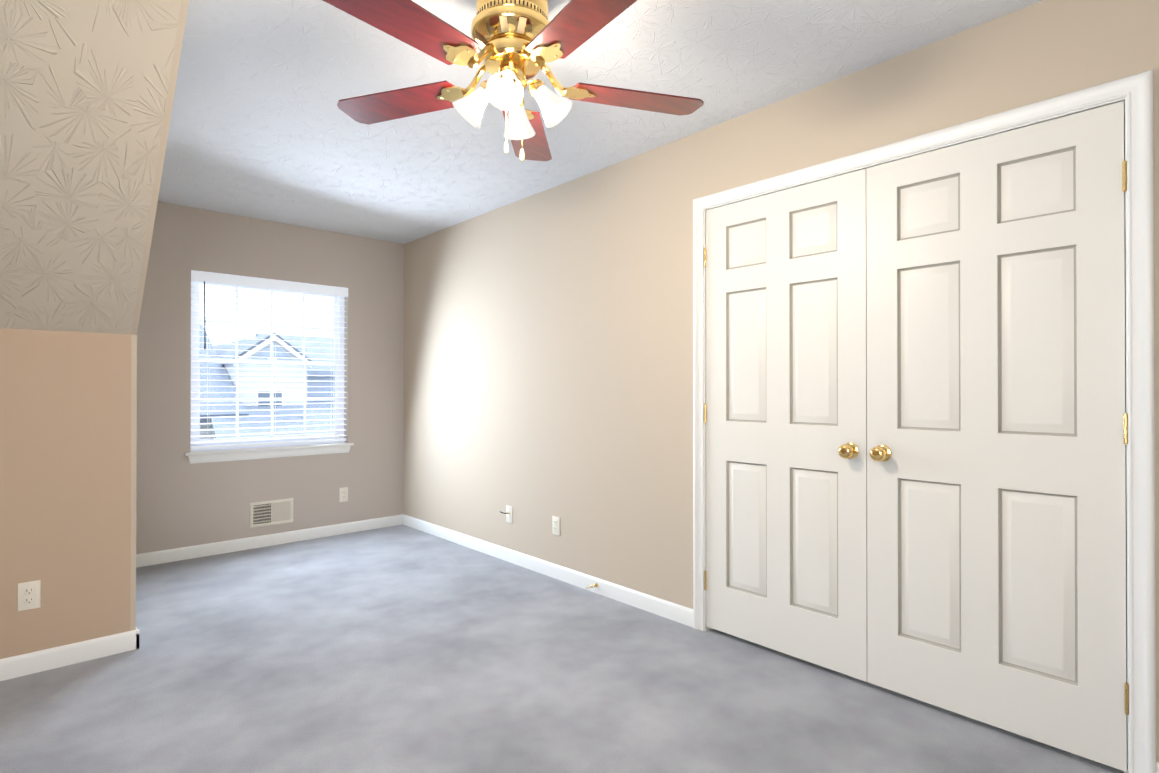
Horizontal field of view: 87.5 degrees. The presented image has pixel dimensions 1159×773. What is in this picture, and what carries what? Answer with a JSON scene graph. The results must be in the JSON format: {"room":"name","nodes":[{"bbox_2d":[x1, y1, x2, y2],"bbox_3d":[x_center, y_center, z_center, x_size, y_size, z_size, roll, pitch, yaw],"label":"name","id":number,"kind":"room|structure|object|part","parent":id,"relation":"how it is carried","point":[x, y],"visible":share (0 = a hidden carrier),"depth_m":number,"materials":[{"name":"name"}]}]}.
{"room":"empty bedroom","nodes":[
{"label":"empty bedroom","id":0,"kind":"room"},
{"bbox_2d":[0,328,130,658],"bbox_3d":[-2.952,0.472,1.972,2.393,1.520,0.140,0,0,-43],"label":"wall","id":1,"kind":"structure","parent":0,"point":[65,467],"depth_m":2.58,"materials":[{"name":"beige paint"}]},
{"bbox_2d":[18,580,40,610],"bbox_3d":[-2.269,0.863,2.496,0.070,0.114,0.008,0,0,-43],"label":"outlet","id":2,"kind":"object","parent":1,"relation":"attached to","point":[29,595],"visible":1,"depth_m":2.49,"materials":[{"name":"beige plastic"}]},
{"bbox_2d":[0,629,138,680],"bbox_3d":[-2.837,1.140,1.971,2.285,0.085,0.012,0,0,-43],"label":"baseboard","id":3,"kind":"structure","parent":1,"relation":"attached to","point":[46,659],"depth_m":2.57,"materials":[{"name":"white wood"}]},
{"bbox_2d":[0,0,180,334],"bbox_3d":[-2.519,-0.796,1.507,2.393,1.305,1.522,0,0,-43],"label":"ceiling","id":4,"kind":"structure","parent":0,"point":[84,84],"depth_m":2.09,"materials":[{"name":"paint"}]},
{"bbox_2d":[130,0,188,630],"bbox_3d":[-2.154,-0.033,2.889,0.020,2.540,2.957,0,0,-43],"label":"wall","id":5,"kind":"structure","parent":0,"point":[171,90],"depth_m":2.55,"materials":[{"name":"beige paint"}]},
{"bbox_2d":[136,514,402,567],"bbox_3d":[-2.288,1.152,4.569,2.064,0.085,0.012,0,0,-43],"label":"baseboard","id":6,"kind":"structure","parent":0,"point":[177,554],"depth_m":4.49,"materials":[{"name":"white wood"}]},
{"bbox_2d":[136,201,403,553],"bbox_3d":[-2.340,-0.025,4.631,2.064,2.540,0.140,0,0,-43],"label":"wall","id":7,"kind":"structure","parent":0,"point":[181,501],"depth_m":4.50,"materials":[{"name":"beige paint"}]},
{"bbox_2d":[190,281,344,450],"bbox_3d":[-2.369,-0.175,4.658,1.102,1.270,0.057,0,0,-43],"label":"window unit","id":8,"kind":"structure","parent":7,"relation":"in","point":[222,361],"depth_m":4.62,"materials":[{"name":"white plastic"}]},
{"bbox_2d":[190,270,347,448],"bbox_3d":[-2.316,-0.183,4.600,1.098,1.250,0.070,0,0,-43],"label":"window blind","id":9,"kind":"object","parent":8,"relation":"attached to","point":[227,279],"visible":0.94,"depth_m":4.55,"materials":[{"name":"white plastic"}]},
{"bbox_2d":[185,442,353,463],"bbox_3d":[-2.313,0.498,4.594,1.172,0.079,0.118,0,0,-43],"label":"window sill","id":10,"kind":"structure","parent":7,"relation":"attached to","point":[207,456],"depth_m":4.52,"materials":[{"name":"white wood"}]},
{"bbox_2d":[250,498,292,527],"bbox_3d":[-2.311,0.949,4.551,0.300,0.185,0.014,0,0,-43],"label":"air vent","id":11,"kind":"object","parent":7,"relation":"in","point":[268,513],"visible":1,"depth_m":4.55,"materials":[{"name":"silver metal"}]},
{"bbox_2d":[339,487,347,501],"bbox_3d":[-1.915,0.878,4.917,0.070,0.114,0.008,0,0,-43],"label":"outlet","id":12,"kind":"object","parent":7,"relation":"attached to","point":[343,494],"visible":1,"depth_m":4.91,"materials":[{"name":"beige plastic"}]},
{"bbox_2d":[0,525,1123,772],"bbox_3d":[-1.203,1.241,1.709,4.617,0.120,5.972,0,0,-43],"label":"floor","id":13,"kind":"structure","parent":0,"point":[398,649],"depth_m":2.35,"materials":[{"name":"grey carpet"}]},
{"bbox_2d":[158,0,1042,243],"bbox_3d":[-1.203,-1.319,1.721,4.617,0.120,5.972,0,0,-43],"label":"ceiling","id":14,"kind":"structure","parent":0,"point":[262,126],"depth_m":2.57,"materials":[{"name":"paint"}]},
{"bbox_2d":[323,0,703,160],"bbox_3d":[-0.211,-0.990,1.870,1.235,0.537,1.232,0,0,-43],"label":"ceiling fan","id":15,"kind":"object","parent":14,"relation":"hanging from","point":[517,44],"visible":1,"depth_m":1.83,"materials":[{"name":"red wood"}]},
{"bbox_3d":[-0.211,-0.882,1.904,0.307,0.128,0.307,0,0,-43],"label":"lamp shade","id":16,"kind":"part","parent":15,"relation":"part of","materials":[{"name":"white glass"}]},
{"bbox_2d":[404,0,1158,761],"bbox_3d":[0.398,-0.032,3.281,0.140,2.540,5.832,0,0,-43],"label":"wall","id":17,"kind":"structure","parent":0,"point":[548,354],"depth_m":3.37,"materials":[{"name":"beige paint"}]},
{"bbox_2d":[500,505,512,522],"bbox_3d":[-0.507,0.870,4.095,0.085,0.114,0.070,0,0,-43],"label":"outlet","id":18,"kind":"object","parent":17,"relation":"attached to","point":[509,514],"visible":1,"depth_m":4.11,"materials":[{"name":"beige plastic"}]},
{"bbox_2d":[403,514,692,626],"bbox_3d":[-0.486,1.150,4.125,0.012,0.085,3.106,0,0,-43],"label":"baseboard","id":19,"kind":"structure","parent":17,"relation":"attached to","point":[658,606],"depth_m":3.67,"materials":[{"name":"white wood"}]},
{"bbox_2d":[552,516,559,535],"bbox_3d":[-0.147,0.865,3.760,0.008,0.114,0.070,0,0,-43],"label":"outlet","id":20,"kind":"object","parent":17,"relation":"attached to","point":[555,525],"visible":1,"depth_m":3.75,"materials":[{"name":"beige plastic"}]},
{"bbox_2d":[586,583,597,588],"bbox_3d":[0.068,1.142,3.454,0.082,0.026,0.026,0,0,-43],"label":"door stop","id":21,"kind":"object","parent":17,"relation":"attached to","point":[594,585],"visible":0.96,"depth_m":3.46,"materials":[{"name":"gold metal"}]},
{"bbox_2d":[704,169,866,681],"bbox_3d":[0.859,0.152,2.657,0.102,2.023,0.766,0,0,-43],"label":"closet door","id":22,"kind":"structure","parent":17,"relation":"in","point":[785,421],"depth_m":2.63,"materials":[{"name":"white paint"}]},
{"bbox_2d":[693,69,1155,772],"bbox_3d":[1.173,0.130,2.423,0.159,2.110,1.651,0,0,-43],"label":"door frame","id":23,"kind":"structure","parent":17,"relation":"attached to","point":[1133,93],"depth_m":1.80,"materials":[{"name":"white wood"}]},
{"bbox_2d":[866,101,1128,771],"bbox_3d":[1.379,0.149,2.091,0.102,2.023,0.766,0,0,-43],"label":"closet door","id":24,"kind":"structure","parent":17,"relation":"in","point":[997,426],"depth_m":2.05,"materials":[{"name":"white paint"}]},
{"bbox_2d":[1156,762,1158,772],"bbox_3d":[1.999,1.137,1.421,0.012,0.085,0.934,0,0,-43],"label":"baseboard","id":25,"kind":"structure","parent":17,"relation":"attached to","point":[1157,767],"depth_m":1.76,"materials":[{"name":"white wood"}]},
{"label":"outside","id":26,"kind":"structure","parent":0,"visible":0},
{"bbox_3d":[-6.715,4.307,7.296,120.000,0.200,140.000,0,0,-43],"label":"lawn","id":27,"kind":"structure","parent":26,"visible":0},
{"bbox_2d":[199,323,332,438],"bbox_3d":[-9.037,1.341,12.422,11.500,5.780,11.470,0,0,-43],"label":"house","id":28,"kind":"structure","parent":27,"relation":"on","point":[290,379],"depth_m":12.76,"materials":[{"name":"white"}]}
]}

